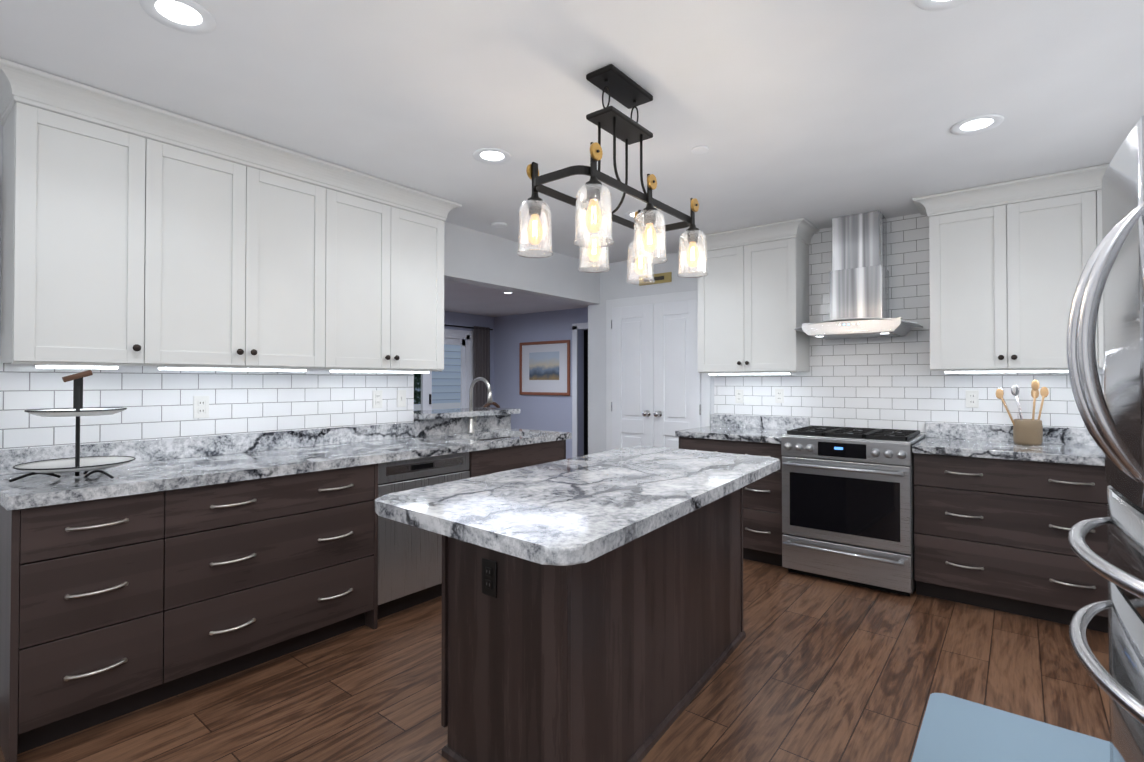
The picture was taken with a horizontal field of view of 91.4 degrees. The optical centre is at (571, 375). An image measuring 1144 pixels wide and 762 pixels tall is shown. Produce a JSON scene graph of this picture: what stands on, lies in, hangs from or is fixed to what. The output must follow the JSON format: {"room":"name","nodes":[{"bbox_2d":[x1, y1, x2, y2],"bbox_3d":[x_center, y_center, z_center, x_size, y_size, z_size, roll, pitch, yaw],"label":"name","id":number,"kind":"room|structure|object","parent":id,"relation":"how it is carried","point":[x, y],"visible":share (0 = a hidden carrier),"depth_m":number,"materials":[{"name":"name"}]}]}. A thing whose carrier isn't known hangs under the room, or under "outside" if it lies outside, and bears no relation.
{"room":"kitchen","nodes":[
{"label":"kitchen","id":0,"kind":"room"},
{"bbox_2d":[0,121,2,355],"bbox_3d":[-2.421,0.091,2.317,0.150,2.460,4.050,-1,-1,39],"label":"wall","id":1,"kind":"structure","parent":0,"point":[1,156],"depth_m":2.30,"materials":[{"name":"paint"}]},
{"bbox_2d":[0,66,167,369],"bbox_3d":[-2.066,-0.592,2.368,0.326,1.086,0.460,-1,-1,39],"label":"upper cabinet","id":2,"kind":"object","parent":1,"relation":"attached to","point":[134,232],"depth_m":2.24,"materials":[{"name":"white wood"}]},
{"bbox_2d":[0,356,413,449],"bbox_3d":[-1.734,0.180,3.047,0.008,0.500,2.050,-1,-1,39],"label":"wall tiles","id":3,"kind":"structure","parent":1,"relation":"attached to","point":[155,402],"depth_m":2.79,"materials":[{"name":"white tile"}]},
{"bbox_2d":[160,114,339,369],"bbox_3d":[-1.709,-0.586,2.813,0.326,1.086,0.920,-1,-1,39],"label":"upper cabinet","id":4,"kind":"object","parent":1,"relation":"attached to","point":[254,227],"depth_m":2.72,"materials":[{"name":"white wood"}]},
{"bbox_2d":[0,414,510,473],"bbox_3d":[-1.434,0.359,3.398,0.030,0.119,2.965,-1,-1,39],"label":"backsplash","id":5,"kind":"structure","parent":1,"relation":"attached to","point":[144,450],"depth_m":2.97,"materials":[{"name":"grey stone"}]},
{"bbox_2d":[340,170,447,372],"bbox_3d":[-1.228,-0.580,3.413,0.326,1.086,0.860,-1,-1,39],"label":"upper cabinet","id":6,"kind":"object","parent":1,"relation":"attached to","point":[392,237],"depth_m":3.33,"materials":[{"name":"white wood"}]},
{"bbox_2d":[444,311,493,407],"bbox_3d":[-2.862,0.184,7.763,0.150,2.400,4.700,-1,-1,39],"label":"wall","id":7,"kind":"structure","parent":0,"point":[461,319],"depth_m":9.20,"materials":[{"name":"blue paint"}]},
{"bbox_2d":[421,329,472,409],"bbox_3d":[-2.242,0.332,8.482,0.118,2.120,1.840,-1,-1,39],"label":"door","id":8,"kind":"structure","parent":7,"relation":"in","point":[463,339],"depth_m":9.03,"materials":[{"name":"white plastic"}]},
{"bbox_2d":[444,324,492,407],"bbox_3d":[-2.090,0.277,8.521,0.103,2.170,2.350,-1,-1,39],"label":"curtain","id":9,"kind":"object","parent":7,"relation":"hanging from","point":[481,352],"visible":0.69,"depth_m":9.22,"materials":[{"name":"grey fabric"}]},
{"bbox_2d":[444,280,587,316],"bbox_3d":[-1.411,-1.079,6.711,3.750,0.100,4.850,-1,-1,39],"label":"ceiling","id":10,"kind":"structure","parent":0,"point":[459,297],"depth_m":7.81,"materials":[{"name":"paint"}]},
{"bbox_2d":[444,222,599,304],"bbox_3d":[-0.467,-0.916,4.768,0.150,0.390,2.200,-1,-1,39],"label":"header beam","id":11,"kind":"structure","parent":0,"point":[475,257],"depth_m":4.63,"materials":[{"name":"paint"}]},
{"bbox_2d":[494,307,587,458],"bbox_3d":[0.059,0.192,8.531,3.750,2.400,0.150,-1,-1,39],"label":"wall","id":12,"kind":"structure","parent":0,"point":[543,412],"depth_m":8.93,"materials":[{"name":"blue paint"}]},
{"bbox_2d":[519,340,569,395],"bbox_3d":[-0.443,-0.109,8.819,1.050,0.850,0.028,-1,-1,39],"label":"framed picture","id":13,"kind":"object","parent":12,"relation":"attached to","point":[544,367],"visible":1,"depth_m":8.80,"materials":[{"name":"brown wood"}]},
{"bbox_2d":[572,322,587,457],"bbox_3d":[0.064,0.306,8.416,3.600,2.170,0.020,-1,-1,39],"label":"door frame","id":14,"kind":"structure","parent":12,"relation":"attached to","point":[576,327],"depth_m":8.40,"materials":[{"name":"white wood"}]},
{"bbox_2d":[0,559,1109,761],"bbox_3d":[-0.717,1.368,3.789,8.450,0.060,8.500,-1,-1,39],"label":"floor","id":15,"kind":"structure","parent":0,"point":[813,669],"depth_m":2.33,"materials":[{"name":"brown wood"}]},
{"bbox_2d":[0,490,171,761],"bbox_3d":[-1.982,0.886,2.226,0.613,0.868,0.430,-1,-1,39],"label":"base cabinet","id":16,"kind":"object","parent":15,"relation":"on","point":[84,585],"depth_m":2.01,"materials":[{"name":"brown wood"}]},
{"bbox_2d":[0,426,571,509],"bbox_3d":[-1.184,0.438,3.197,0.651,0.045,2.965,-1,-1,39],"label":"countertop","id":17,"kind":"structure","parent":16,"relation":"on","point":[29,492],"depth_m":2.55,"materials":[{"name":"grey stone"}]},
{"bbox_2d":[9,370,135,481],"bbox_3d":[-1.964,0.190,2.214,0.365,0.424,0.373,-1,-1,39],"label":"tiered tray","id":18,"kind":"object","parent":17,"relation":"on","point":[77,464],"visible":1,"depth_m":2.21,"materials":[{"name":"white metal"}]},
{"bbox_2d":[464,378,491,433],"bbox_3d":[-0.665,0.220,4.083,0.250,0.411,0.079,-1,-1,39],"label":"faucet","id":19,"kind":"object","parent":17,"relation":"on","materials":[{"name":"silver metal"}]},
{"bbox_2d":[480,434,519,441],"bbox_3d":[-0.534,0.565,3.959,0.424,0.215,0.664,-1,-1,39],"label":"sink","id":20,"kind":"object","parent":17,"relation":"in","point":[489,435],"depth_m":4.26,"materials":[{"name":"silver metal"}]},
{"bbox_2d":[168,462,383,697],"bbox_3d":[-1.554,0.892,2.761,0.613,0.868,0.940,-1,-1,39],"label":"base cabinet","id":21,"kind":"object","parent":15,"relation":"on","point":[264,569],"depth_m":2.51,"materials":[{"name":"brown wood"}]},
{"bbox_2d":[380,450,475,617],"bbox_3d":[-1.067,0.899,3.369,0.613,0.868,0.658,-1,-1,39],"label":"dishwasher","id":22,"kind":"object","parent":15,"relation":"on","point":[410,556],"depth_m":3.12,"materials":[{"name":"silver metal"}]},
{"bbox_2d":[483,401,499,407],"bbox_3d":[-0.905,0.797,5.228,0.466,1.116,0.432,-1,-1,39],"label":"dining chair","id":23,"kind":"object","parent":15,"relation":"on","point":[492,403],"visible":0.15,"depth_m":5.10,"materials":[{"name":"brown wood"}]},
{"bbox_2d":[476,438,567,475],"bbox_3d":[-0.573,0.906,3.985,0.613,0.868,0.922,-1,-1,39],"label":"base cabinet","id":24,"kind":"object","parent":15,"relation":"on","point":[512,457],"depth_m":3.76,"materials":[{"name":"brown wood"}]},
{"bbox_2d":[441,498,745,761],"bbox_3d":[0.212,0.883,2.388,0.692,0.878,1.581,-1,-1,39],"label":"kitchen island","id":25,"kind":"object","parent":15,"relation":"on","point":[592,607],"depth_m":1.84,"materials":[{"name":"brown wood"}]},
{"bbox_2d":[375,446,780,573],"bbox_3d":[0.187,0.421,2.253,0.972,0.044,1.850,-1,-1,39],"label":"island countertop","id":26,"kind":"structure","parent":25,"relation":"on","point":[565,515],"depth_m":1.78,"materials":[{"name":"grey stone"}]},
{"bbox_2d":[675,436,783,565],"bbox_3d":[1.328,0.910,4.311,0.797,0.868,0.613,-1,-1,39],"label":"base cabinet","id":27,"kind":"object","parent":15,"relation":"on","point":[762,498],"depth_m":3.93,"materials":[{"name":"brown wood"}]},
{"bbox_2d":[675,424,796,443],"bbox_3d":[1.313,0.451,4.304,0.808,0.045,0.651,-1,-1,39],"label":"countertop","id":28,"kind":"structure","parent":27,"relation":"on","point":[715,431],"depth_m":4.16,"materials":[{"name":"grey stone"}]},
{"bbox_2d":[781,425,924,595],"bbox_3d":[1.898,0.857,3.773,0.754,0.962,0.740,-1,-1,39],"label":"gas range","id":29,"kind":"object","parent":15,"relation":"on","point":[847,505],"visible":1,"depth_m":3.52,"materials":[{"name":"metal"}]},
{"bbox_2d":[911,693,1109,761],"bbox_3d":[1.655,1.306,1.793,0.910,0.016,0.610,-1,-1,39],"label":"anti-fatigue mat","id":30,"kind":"object","parent":15,"relation":"on","point":[954,729],"visible":0.96,"depth_m":1.99,"materials":[{"name":"blue rubber"}]},
{"bbox_2d":[912,452,1109,632],"bbox_3d":[2.595,0.898,3.296,0.917,0.868,0.613,-1,-1,39],"label":"base cabinet","id":31,"kind":"object","parent":15,"relation":"on","point":[999,513],"depth_m":3.07,"materials":[{"name":"brown wood"}]},
{"bbox_2d":[912,436,1104,467],"bbox_3d":[2.862,0.437,3.063,1.634,0.045,0.651,-1,-1,39],"label":"countertop","id":32,"kind":"structure","parent":31,"relation":"on","point":[1091,454],"depth_m":3.15,"materials":[{"name":"grey stone"}]},
{"bbox_2d":[996,380,1048,445],"bbox_3d":[2.728,0.222,3.388,0.251,0.390,0.173,-1,-1,39],"label":"utensil crock","id":33,"kind":"object","parent":32,"relation":"on","point":[1027,431],"visible":1,"depth_m":3.33,"materials":[{"name":"brown ceramic"}]},
{"bbox_2d":[1066,115,1143,761],"bbox_3d":[1.320,0.404,0.771,0.944,1.800,0.910,0,-1,33],"label":"refrigerator","id":34,"kind":"object","parent":15,"relation":"on","point":[1113,415],"visible":1,"depth_m":1.07,"materials":[{"name":"metal"}]},
{"bbox_2d":[0,0,1143,264],"bbox_3d":[0.090,-1.184,1.827,4.700,0.080,6.400,-1,-1,39],"label":"ceiling","id":35,"kind":"structure","parent":0,"point":[818,114],"depth_m":2.22,"materials":[{"name":"paint"}]},
{"bbox_2d":[139,0,215,33],"bbox_3d":[-1.173,-1.112,1.669,0.193,0.066,0.184,-1,-1,39],"label":"ceiling lights","id":36,"kind":"object","parent":35,"relation":"attached to","point":[189,16],"depth_m":1.77},
{"bbox_2d":[473,148,510,163],"bbox_3d":[-0.390,-1.100,2.724,0.193,0.066,0.191,-1,-1,39],"label":"ceiling lights","id":37,"kind":"object","parent":35,"relation":"attached to","point":[484,155],"depth_m":2.88},
{"bbox_2d":[517,64,707,283],"bbox_3d":[0.191,-0.783,2.189,0.390,0.710,0.840,-1,-1,39],"label":"chandelier","id":38,"kind":"object","parent":35,"relation":"hanging from","point":[617,84],"visible":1,"depth_m":2.10,"materials":[{"name":"black metal"}]},
{"bbox_2d":[915,0,969,10],"bbox_3d":[1.069,-1.113,1.613,0.123,0.066,0.103,-1,-1,39],"label":"ceiling lights","id":39,"kind":"object","parent":35,"relation":"attached to","point":[928,5],"depth_m":1.72},
{"bbox_2d":[950,114,1003,134],"bbox_3d":[1.732,-1.104,2.394,0.185,0.066,0.198,-1,-1,39],"label":"ceiling lights","id":40,"kind":"object","parent":35,"relation":"attached to","point":[982,123],"depth_m":2.53},
{"bbox_2d":[584,330,587,454],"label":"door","id":41,"kind":"structure","parent":0,"point":[585,392],"depth_m":8.69,"materials":[{"name":"black plastic"}]},
{"bbox_2d":[588,251,713,454],"bbox_3d":[2.043,0.114,4.251,4.700,2.460,0.150,-1,-1,39],"label":"wall","id":42,"kind":"structure","parent":0,"point":[613,284],"depth_m":5.53,"materials":[{"name":"paint"}]},
{"bbox_2d":[639,272,671,285],"bbox_3d":[0.769,-0.891,5.175,0.340,0.090,0.013,-1,-1,39],"label":"sign","id":43,"kind":"object","parent":42,"relation":"attached to","point":[663,277],"visible":0.73,"depth_m":5.14,"materials":[{"name":"gold metal"}]},
{"bbox_2d":[606,290,710,450],"bbox_3d":[0.739,0.306,5.124,1.090,2.095,0.110,-1,-1,39],"label":"pantry doors","id":44,"kind":"structure","parent":42,"relation":"in","point":[658,389],"depth_m":5.14,"materials":[{"name":"white wood"}]},
{"bbox_2d":[696,220,810,374],"bbox_3d":[1.427,-0.568,4.433,0.780,1.086,0.326,-1,-1,39],"label":"upper cabinet","id":45,"kind":"object","parent":42,"relation":"attached to","point":[752,298],"depth_m":4.26,"materials":[{"name":"white wood"}]},
{"bbox_2d":[794,210,922,339],"bbox_3d":[1.974,-0.692,3.886,0.744,0.851,0.500,-1,-1,39],"label":"range hood","id":46,"kind":"object","parent":42,"relation":"attached to","point":[859,290],"visible":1,"depth_m":3.85,"materials":[{"name":"metal"}]},
{"bbox_2d":[711,414,1095,443],"bbox_3d":[2.447,0.373,3.803,3.206,0.099,0.023,-1,-1,39],"label":"backsplash","id":47,"kind":"structure","parent":42,"relation":"attached to","point":[956,431],"depth_m":3.68,"materials":[{"name":"grey stone"}]},
{"bbox_2d":[714,213,1103,437],"bbox_3d":[2.468,-0.342,3.815,3.185,1.560,0.008,-1,-1,39],"label":"wall tile","id":48,"kind":"structure","parent":42,"relation":"attached to","point":[886,382],"depth_m":3.96,"materials":[{"name":"white tile"}]},
{"bbox_2d":[927,164,1108,371],"bbox_3d":[2.699,-0.580,3.414,0.839,1.086,0.326,-1,-1,39],"label":"upper cabinet","id":49,"kind":"object","parent":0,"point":[1007,262],"depth_m":3.29,"materials":[{"name":"white wood"}]},
{"label":"outside","id":50,"kind":"structure","parent":0,"visible":0},
{"bbox_2d":[414,344,460,410],"bbox_3d":[-2.358,0.268,8.576,0.040,2.350,2.000,-1,-1,39],"label":"view","id":51,"kind":"structure","parent":50,"point":[446,386],"depth_m":8.97,"materials":[{"name":"blue"}]}
]}

